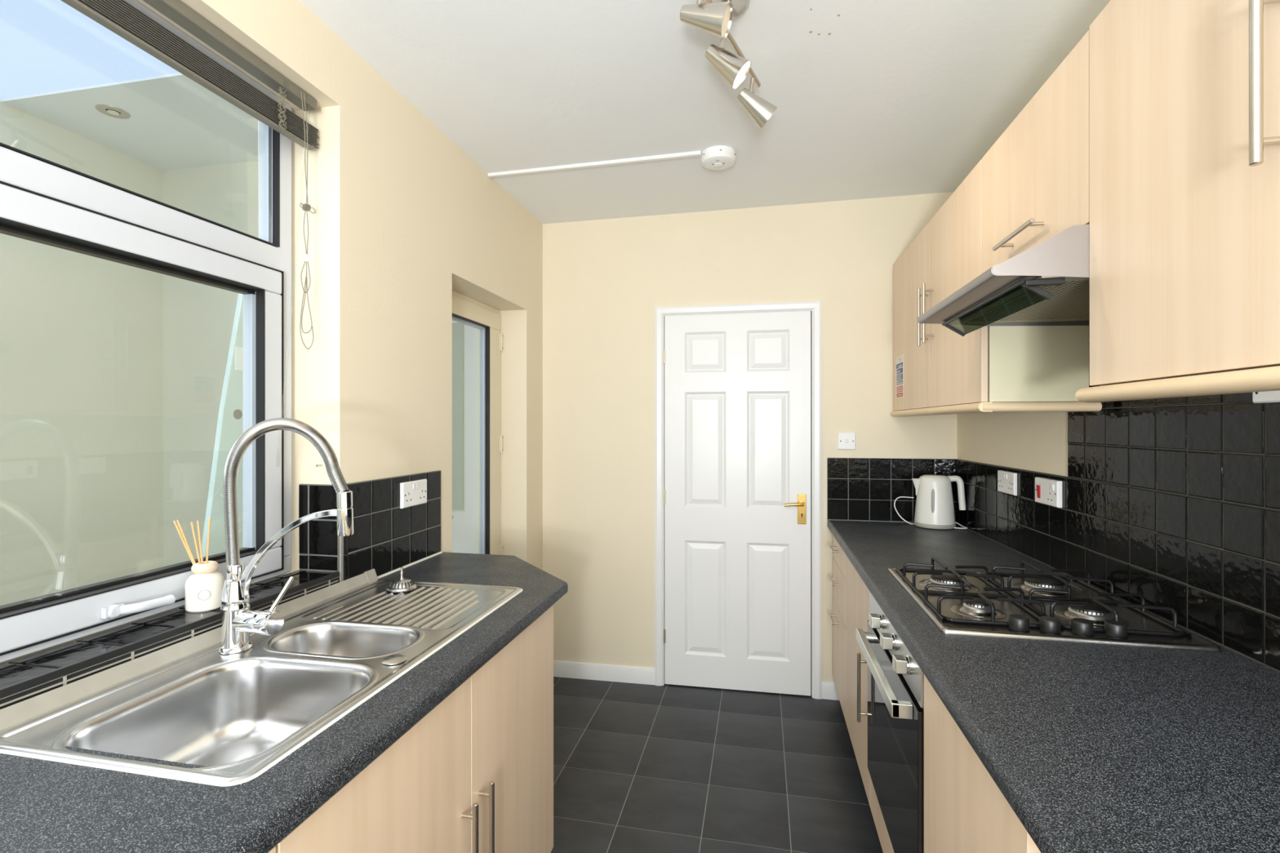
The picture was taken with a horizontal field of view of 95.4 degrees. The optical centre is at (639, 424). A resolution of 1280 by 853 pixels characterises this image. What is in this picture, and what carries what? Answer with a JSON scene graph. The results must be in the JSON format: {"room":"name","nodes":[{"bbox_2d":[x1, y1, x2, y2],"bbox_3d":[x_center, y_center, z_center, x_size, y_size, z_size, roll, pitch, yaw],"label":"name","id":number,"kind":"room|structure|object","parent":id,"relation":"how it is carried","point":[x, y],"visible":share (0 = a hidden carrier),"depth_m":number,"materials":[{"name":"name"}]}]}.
{"room":"kitchen","nodes":[
{"label":"kitchen","id":0,"kind":"room"},
{"bbox_2d":[0,0,542,664],"bbox_3d":[-1.124,0.146,1.050,0.272,2.700,5.200,0,0,12],"label":"wall","id":1,"kind":"structure","parent":0,"point":[404,219],"depth_m":1.88,"materials":[{"name":"beige paint"}]},
{"bbox_2d":[0,0,291,662],"bbox_3d":[-1.194,-0.247,0.800,0.128,1.346,1.803,0,0,12],"label":"window","id":2,"kind":"structure","parent":1,"relation":"in","point":[42,201],"depth_m":1.35,"materials":[{"name":"grey plastic"}]},
{"bbox_2d":[60,0,319,449],"bbox_3d":[-1.107,-0.404,0.798,0.058,1.031,1.802,0,0,12],"label":"blind","id":3,"kind":"object","parent":2,"relation":"attached to","point":[120,17],"visible":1,"depth_m":1.35,"materials":[{"name":"painted aluminium"},{"name":"cord"}]},
{"bbox_2d":[0,569,340,709],"bbox_3d":[-1.117,0.452,0.798,0.140,0.058,1.830,0,0,12],"label":"sill","id":4,"kind":"structure","parent":1,"relation":"attached to","point":[22,679],"depth_m":1.14,"materials":[{"name":"tile"}]},
{"bbox_2d":[173,518,224,612],"bbox_3d":[-1.018,0.322,1.352,0.091,0.207,0.074,0,0,12],"label":"reed diffuser","id":5,"kind":"object","parent":4,"relation":"on","point":[204,588],"visible":0.98,"depth_m":1.33,"materials":[{"name":"white ceramic"}]},
{"bbox_2d":[185,571,224,612],"bbox_3d":[-1.009,0.378,1.351,0.074,0.096,0.074,0,0,12],"label":"bottle","id":6,"kind":"object","parent":5,"relation":"attached to","point":[203,589],"depth_m":1.32,"materials":[{"name":"white ceramic"}]},
{"bbox_2d":[400,479,426,508],"bbox_3d":[-0.781,0.239,2.017,0.016,0.086,0.146,0,0,12],"label":"double socket","id":7,"kind":"object","parent":1,"relation":"attached to","point":[412,493],"visible":1,"depth_m":2.00,"materials":[{"name":"white plastic"}]},
{"bbox_2d":[452,289,502,555],"bbox_3d":[-0.830,0.410,2.693,0.083,2.012,0.748,0,0,12],"label":"door","id":8,"kind":"structure","parent":1,"relation":"in","point":[468,311],"depth_m":2.92,"materials":[{"name":"beige plastic"}]},
{"bbox_2d":[299,0,1110,223],"bbox_3d":[0.089,-1.209,0.799,2.750,0.190,5.200,0,0,12],"label":"ceiling","id":9,"kind":"structure","parent":0,"point":[873,99],"depth_m":1.95,"materials":[{"name":"paint"}]},
{"bbox_2d":[487,151,701,177],"bbox_3d":[-0.211,-1.117,2.507,0.948,0.024,0.024,0,0,12],"label":"cable conduit","id":10,"kind":"object","parent":9,"relation":"attached to","point":[695,153],"visible":1,"depth_m":2.49,"materials":[{"name":"white paint"}]},
{"bbox_2d":[701,145,736,170],"bbox_3d":[0.327,-1.103,2.429,0.146,0.052,0.146,0,0,12],"label":"smoke detector","id":11,"kind":"object","parent":9,"relation":"attached to","point":[719,157],"visible":1,"depth_m":2.39,"materials":[{"name":"white plastic"}]},
{"bbox_2d":[680,0,777,128],"bbox_3d":[0.254,-1.018,1.577,0.130,0.227,0.556,0,0,30],"label":"ceiling spotlight","id":12,"kind":"object","parent":9,"relation":"attached to","point":[713,17],"visible":1,"depth_m":1.54,"materials":[{"name":"metal"}]},
{"bbox_2d":[550,676,883,852],"bbox_3d":[0.089,1.446,0.799,2.750,0.100,5.200,0,0,12],"label":"floor","id":13,"kind":"structure","parent":0,"point":[638,768],"depth_m":2.32,"materials":[{"name":"grey tile"}]},
{"bbox_2d":[267,846,275,852],"bbox_3d":[-0.784,0.962,0.508,0.598,0.868,0.598,0,0,12],"label":"base cabinet","id":14,"kind":"object","parent":13,"relation":"on","point":[273,850],"visible":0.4,"depth_m":0.74,"materials":[{"name":"beige wood"}]},
{"bbox_2d":[275,604,553,852],"bbox_3d":[-0.620,0.962,1.303,0.598,0.868,1.020,0,0,12],"label":"base cabinet","id":15,"kind":"object","parent":13,"relation":"on","point":[474,774],"visible":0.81,"depth_m":1.24,"materials":[{"name":"beige wood"}]},
{"bbox_2d":[0,551,568,852],"bbox_3d":[-0.698,0.486,1.002,0.604,0.075,2.379,0,0,12],"label":"countertop","id":16,"kind":"structure","parent":15,"relation":"on","point":[46,806],"depth_m":0.82,"materials":[{"name":"laminate"}]},
{"bbox_2d":[0,579,522,786],"bbox_3d":[-0.671,0.559,1.299,0.484,0.160,0.970,0,0,12],"label":"sink","id":17,"kind":"object","parent":16,"relation":"in","point":[237,716],"visible":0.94,"depth_m":1.17,"materials":[{"name":"silver metal"}]},
{"bbox_2d":[386,566,417,592],"bbox_3d":[-0.702,0.452,1.715,0.083,0.064,0.083,0,0,12],"label":"strainer","id":18,"kind":"object","parent":17,"relation":"on","point":[402,584],"visible":1,"depth_m":1.69,"materials":[{"name":"silver metal"}]},
{"bbox_2d":[386,577,417,592],"bbox_3d":[-0.702,0.470,1.715,0.083,0.027,0.083,0,0,12],"label":"basket","id":19,"kind":"object","parent":18,"relation":"on","point":[402,584],"depth_m":1.69,"materials":[{"name":"silver metal"}]},
{"bbox_2d":[217,417,354,654],"bbox_3d":[-0.743,0.235,1.246,0.316,0.498,0.095,0,0,12],"label":"mixer tap","id":20,"kind":"object","parent":16,"relation":"on","point":[237,620],"visible":1,"depth_m":1.23,"materials":[{"name":"silver metal"}]},
{"bbox_2d":[828,535,846,723],"bbox_3d":[1.185,0.962,2.641,0.610,0.868,0.488,0,0,12],"label":"base cabinet","id":21,"kind":"object","parent":13,"relation":"on","point":[838,621],"visible":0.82,"depth_m":2.67,"materials":[{"name":"beige wood"}]},
{"bbox_2d":[846,556,870,806],"bbox_3d":[1.078,0.962,2.133,0.613,0.868,0.543,0,0,12],"label":"base cabinet","id":22,"kind":"object","parent":13,"relation":"on","point":[857,593],"visible":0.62,"depth_m":2.19,"materials":[{"name":"beige wood"}]},
{"bbox_2d":[856,591,924,852],"bbox_3d":[0.949,0.962,1.556,0.633,0.868,0.634,0,0,12],"label":"oven","id":23,"kind":"object","parent":13,"relation":"on","point":[895,681],"visible":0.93,"depth_m":1.51,"materials":[{"name":"silver metal"}]},
{"bbox_2d":[924,675,1040,852],"bbox_3d":[0.841,0.962,0.988,0.613,0.868,0.516,0,0,12],"label":"base cabinet","id":24,"kind":"object","parent":13,"relation":"on","point":[966,811],"visible":0.09,"depth_m":1.06,"materials":[{"name":"beige wood"}]},
{"bbox_3d":[0.752,0.962,0.409,0.553,0.868,0.605,0,0,12],"label":"base cabinet","id":25,"kind":"object","parent":13,"relation":"on","visible":0},
{"bbox_2d":[827,520,1279,852],"bbox_3d":[0.955,0.505,1.198,0.721,0.038,3.433,0,0,12],"label":"countertop","id":26,"kind":"structure","parent":25,"relation":"on","point":[1092,748],"depth_m":0.95,"materials":[{"name":"laminate"}]},
{"bbox_2d":[893,475,967,529],"bbox_3d":[1.379,0.362,2.767,0.299,0.244,0.187,0,0,12],"label":"kettle","id":27,"kind":"object","parent":26,"relation":"on","point":[934,508],"visible":1,"depth_m":2.70,"materials":[{"name":"white plastic"}]},
{"bbox_2d":[888,556,1222,652],"bbox_3d":[1.034,0.456,1.587,0.555,0.060,0.596,0,0,12],"label":"gas hob","id":28,"kind":"object","parent":26,"relation":"in","point":[1046,607],"visible":1,"depth_m":1.45,"materials":[{"name":"silver metal"}]},
{"bbox_2d":[542,191,956,681],"bbox_3d":[0.600,0.121,3.156,2.600,2.750,0.259,0,0,11],"label":"wall","id":29,"kind":"structure","parent":0,"point":[604,281],"depth_m":3.13,"materials":[{"name":"beige paint"}]},
{"bbox_2d":[553,660,654,684],"bbox_3d":[-0.221,1.353,3.180,0.617,0.085,0.014,0,0,11],"label":"baseboard","id":30,"kind":"structure","parent":29,"relation":"attached to","point":[590,671],"depth_m":3.17,"materials":[{"name":"white paint"}]},
{"bbox_2d":[654,301,822,699],"bbox_3d":[0.505,0.385,3.053,0.857,2.023,0.117,0,0,11],"label":"door","id":31,"kind":"structure","parent":29,"relation":"in","point":[738,388],"depth_m":3.05,"materials":[{"name":"white paint"}]},
{"bbox_2d":[822,680,839,700],"bbox_3d":[0.972,1.353,2.958,0.096,0.085,0.014,0,0,11],"label":"baseboard","id":32,"kind":"structure","parent":29,"relation":"attached to","point":[828,688],"depth_m":2.95,"materials":[{"name":"white paint"}]},
{"bbox_2d":[837,432,855,449],"bbox_3d":[1.045,0.085,2.943,0.086,0.086,0.014,0,0,11],"label":"light switch","id":33,"kind":"object","parent":29,"relation":"attached to","point":[846,441],"visible":1,"depth_m":2.94,"materials":[{"name":"white plastic"}]},
{"bbox_2d":[955,325,1279,672],"bbox_3d":[1.248,0.121,0.499,0.210,2.750,5.250,0,0,10],"label":"wall","id":34,"kind":"structure","parent":0,"point":[1174,502],"depth_m":1.48,"materials":[{"name":"black tile"}]},
{"bbox_2d":[890,159,1102,417],"bbox_3d":[1.267,-0.414,2.280,0.347,0.755,1.201,0,0,12],"label":"upper cabinet","id":35,"kind":"object","parent":34,"relation":"attached to","point":[996,368],"visible":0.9,"depth_m":1.86,"materials":[{"name":"beige wood"}]},
{"bbox_2d":[896,354,903,398],"bbox_3d":[1.228,-0.224,2.753,0.001,0.200,0.146,0,0,12],"label":"notice","id":36,"kind":"object","parent":35,"relation":"attached to","point":[900,360],"visible":1,"depth_m":2.74,"materials":[{"name":"beige paper"}]},
{"bbox_2d":[997,470,1017,495],"bbox_3d":[1.441,0.229,2.290,0.017,0.086,0.146,0,0,10],"label":"double socket","id":37,"kind":"object","parent":34,"relation":"attached to","point":[1006,481],"visible":1,"depth_m":2.27,"materials":[{"name":"white plastic"}]},
{"bbox_2d":[982,30,1089,273],"bbox_3d":[1.091,-0.599,1.422,0.350,0.386,0.578,0,0,12],"label":"upper cabinet","id":38,"kind":"object","parent":34,"relation":"attached to","point":[1036,175],"visible":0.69,"depth_m":1.37,"materials":[{"name":"beige wood"}]},
{"bbox_2d":[916,224,1089,336],"bbox_3d":[1.018,-0.330,1.436,0.480,0.142,0.583,0,0,12],"label":"hood","id":39,"kind":"object","parent":38,"relation":"attached to","point":[1047,283],"visible":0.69,"depth_m":1.30,"materials":[{"name":"silver metal"}]},
{"bbox_2d":[1035,476,1062,507],"bbox_3d":[1.386,0.230,1.982,0.020,0.088,0.150,0,0,10],"label":"switch","id":40,"kind":"object","parent":34,"relation":"attached to","point":[1048,491],"visible":1,"depth_m":1.96,"materials":[{"name":"white plastic"}]},
{"bbox_2d":[1075,0,1279,402],"bbox_3d":[0.967,-0.420,0.807,0.362,0.752,0.732,0,0,12],"label":"upper cabinet","id":41,"kind":"object","parent":34,"relation":"attached to","point":[1184,95],"visible":1,"depth_m":0.90,"materials":[{"name":"beige wood"}]},
{"bbox_2d":[1252,390,1279,403],"bbox_3d":[1.229,-0.062,1.094,0.030,0.040,0.146,0,0,10],"label":"socket","id":42,"kind":"object","parent":34,"relation":"attached to","point":[1268,397],"visible":0.69,"depth_m":1.14,"materials":[{"name":"white plastic"}]},
{"bbox_3d":[-2.726,1.521,-0.459,2.248,0.150,7.995,0,0,12],"label":"floor","id":43,"kind":"structure","parent":0,"visible":0},
{"bbox_2d":[200,293,242,557],"bbox_3d":[-1.377,0.427,2.001,0.023,2.019,0.480,0,0,12],"label":"leaning board","id":44,"kind":"object","parent":43,"relation":"on","point":[229,422],"visible":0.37,"depth_m":1.94,"materials":[{"name":"white"}]},
{"label":"outside","id":45,"kind":"structure","parent":0,"visible":0},
{"bbox_2d":[0,72,257,170],"bbox_3d":[-1.997,-1.610,3.061,2.248,0.012,0.805,0,0,12],"label":"ceiling","id":46,"kind":"structure","parent":45,"point":[175,122],"depth_m":3.06,"materials":[{"name":"white paint"}]},
{"bbox_2d":[94,104,130,119],"bbox_3d":[-2.701,-1.600,2.985,0.136,0.008,0.136,0,0,12],"label":"recessed light","id":47,"kind":"object","parent":46,"relation":"in","point":[123,114],"visible":1,"depth_m":2.98,"materials":[{"name":"beige metal"}]},
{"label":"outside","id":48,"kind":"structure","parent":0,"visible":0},
{"bbox_2d":[163,160,257,566],"bbox_3d":[-1.895,-0.010,3.553,2.248,3.212,0.200,0,0,12],"label":"wall","id":49,"kind":"structure","parent":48,"point":[198,318],"depth_m":3.63,"materials":[{"name":"beige paint"}]},
{"bbox_2d":[452,320,478,553],"bbox_3d":[-1.233,0.366,3.258,0.765,2.140,0.108,0,0,12],"label":"door glass pane","id":50,"kind":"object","parent":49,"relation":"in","point":[464,337],"depth_m":3.19,"materials":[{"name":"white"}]},
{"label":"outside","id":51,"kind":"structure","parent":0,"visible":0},
{"bbox_2d":[0,99,163,605],"bbox_3d":[-3.904,-0.010,-0.114,0.200,3.212,8.195,0,0,12],"label":"wall","id":52,"kind":"structure","parent":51,"point":[82,335],"depth_m":3.20,"materials":[{"name":"beige paint"}]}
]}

